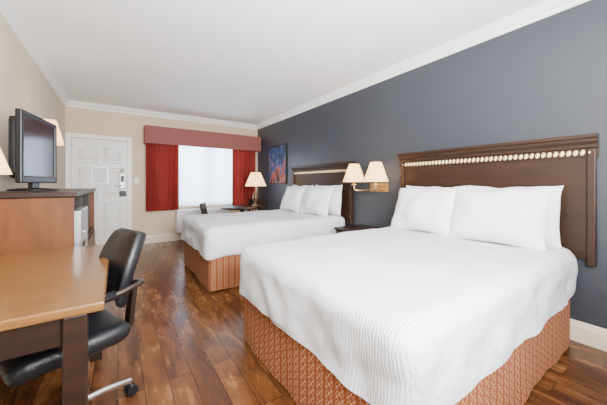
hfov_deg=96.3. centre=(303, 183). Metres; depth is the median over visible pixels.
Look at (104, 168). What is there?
trim
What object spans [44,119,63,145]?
wall sconce
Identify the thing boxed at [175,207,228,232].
air conditioner
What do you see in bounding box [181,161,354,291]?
bed
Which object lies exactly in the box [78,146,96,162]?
trim
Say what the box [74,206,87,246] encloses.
mini fridge
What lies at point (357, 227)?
nightstand
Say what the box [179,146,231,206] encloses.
sheer curtain
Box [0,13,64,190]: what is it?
wall
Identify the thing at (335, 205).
pillow
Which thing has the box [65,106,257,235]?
wall
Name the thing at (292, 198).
pillow
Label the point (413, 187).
pillow
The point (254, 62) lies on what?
ceiling
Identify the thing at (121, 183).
keypad lock
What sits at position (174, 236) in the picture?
baseboard
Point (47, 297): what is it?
desk
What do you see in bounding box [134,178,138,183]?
light switch
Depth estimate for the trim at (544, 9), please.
2.74 m
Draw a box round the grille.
[180,210,226,217]
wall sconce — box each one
[0,148,11,174]
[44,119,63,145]
[343,162,388,191]
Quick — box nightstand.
[334,224,380,233]
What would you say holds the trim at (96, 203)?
attached to the door
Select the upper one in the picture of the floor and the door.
the door
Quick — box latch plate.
[119,191,125,195]
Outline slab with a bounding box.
[71,138,126,244]
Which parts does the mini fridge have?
handle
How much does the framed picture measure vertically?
0.820 m
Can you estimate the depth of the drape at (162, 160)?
5.34 m
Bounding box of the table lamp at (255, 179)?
[245,172,265,205]
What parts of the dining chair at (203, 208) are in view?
rail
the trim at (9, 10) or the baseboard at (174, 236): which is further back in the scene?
the baseboard at (174, 236)
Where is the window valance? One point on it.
(152, 134)
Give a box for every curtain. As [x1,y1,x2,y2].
[146,143,255,210]
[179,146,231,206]
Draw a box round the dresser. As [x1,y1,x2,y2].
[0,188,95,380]
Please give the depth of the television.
2.08 m
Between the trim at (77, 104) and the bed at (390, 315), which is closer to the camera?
the bed at (390, 315)
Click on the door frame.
(68, 136)
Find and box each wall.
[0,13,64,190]
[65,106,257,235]
[258,0,606,328]
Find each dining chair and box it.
[199,202,207,213]
[248,199,265,211]
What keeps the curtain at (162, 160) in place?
hanging from the window valance
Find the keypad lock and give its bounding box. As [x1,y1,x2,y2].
[120,175,124,187]
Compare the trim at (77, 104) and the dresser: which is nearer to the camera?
the dresser
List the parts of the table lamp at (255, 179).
lampshade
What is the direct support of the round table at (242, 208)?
on the floor
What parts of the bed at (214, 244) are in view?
headboard panel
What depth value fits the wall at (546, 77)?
2.54 m
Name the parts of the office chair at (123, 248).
seat, leg, backrest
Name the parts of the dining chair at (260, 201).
rail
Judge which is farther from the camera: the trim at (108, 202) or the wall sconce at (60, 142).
the trim at (108, 202)
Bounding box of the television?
[6,108,58,190]
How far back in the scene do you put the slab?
4.93 m
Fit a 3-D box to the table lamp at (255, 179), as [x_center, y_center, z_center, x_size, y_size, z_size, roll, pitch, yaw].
[-0.953,0.093,5.426,0.420,0.695,0.420,0,0,-34]
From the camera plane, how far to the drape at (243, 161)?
6.27 m
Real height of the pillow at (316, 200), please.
0.447 m
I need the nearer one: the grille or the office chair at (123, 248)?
the office chair at (123, 248)
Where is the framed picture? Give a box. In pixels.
[268,143,286,183]
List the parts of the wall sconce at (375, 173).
lampshade, arm, lampshade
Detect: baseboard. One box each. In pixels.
[144,233,181,243]
[570,319,606,351]
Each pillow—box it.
[280,186,306,212]
[299,186,334,216]
[315,184,341,215]
[391,187,455,235]
[406,185,466,188]
[448,187,552,250]
[468,185,563,247]
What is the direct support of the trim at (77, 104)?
attached to the wall at (77, 120)
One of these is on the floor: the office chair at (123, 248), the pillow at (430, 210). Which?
the office chair at (123, 248)
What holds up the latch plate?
attached to the slab
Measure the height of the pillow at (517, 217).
0.451 m
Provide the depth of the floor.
1.79 m
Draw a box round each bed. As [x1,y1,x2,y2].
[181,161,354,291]
[239,133,598,404]
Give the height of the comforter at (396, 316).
0.362 m
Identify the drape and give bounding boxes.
[146,143,178,210]
[232,149,255,204]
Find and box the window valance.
[144,125,260,151]
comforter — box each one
[181,210,344,259]
[239,226,577,404]
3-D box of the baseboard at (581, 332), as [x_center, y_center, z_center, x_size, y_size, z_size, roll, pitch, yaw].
[1.045,1.088,3.448,0.018,0.150,7.720,0,0,-34]
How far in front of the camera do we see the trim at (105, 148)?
5.01 m
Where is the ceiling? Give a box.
[13,0,544,124]
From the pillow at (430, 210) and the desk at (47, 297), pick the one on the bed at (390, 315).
the pillow at (430, 210)
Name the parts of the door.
raised panel, raised panel, notice frame, raised panel, raised panel, raised panel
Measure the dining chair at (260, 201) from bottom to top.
0.821 m
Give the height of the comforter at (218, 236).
0.352 m
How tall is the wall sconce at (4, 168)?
0.340 m
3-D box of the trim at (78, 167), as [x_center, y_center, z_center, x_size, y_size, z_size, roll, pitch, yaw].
[-3.822,-0.022,4.824,0.264,0.540,0.026,0,0,-34]
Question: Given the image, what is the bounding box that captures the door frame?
[65,133,131,228]
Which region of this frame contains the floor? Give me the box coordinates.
[0,240,606,404]
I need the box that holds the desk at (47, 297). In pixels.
[0,244,108,404]
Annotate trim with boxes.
[0,0,69,105]
[66,100,256,129]
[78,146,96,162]
[78,167,96,197]
[95,203,96,236]
[104,147,120,163]
[104,168,120,197]
[104,202,120,235]
[256,0,589,129]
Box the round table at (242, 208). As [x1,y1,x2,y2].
[221,205,262,211]
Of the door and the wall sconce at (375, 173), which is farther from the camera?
the door
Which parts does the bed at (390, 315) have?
headboard panel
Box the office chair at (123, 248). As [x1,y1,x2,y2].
[0,228,145,404]
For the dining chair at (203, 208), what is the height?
0.821 m

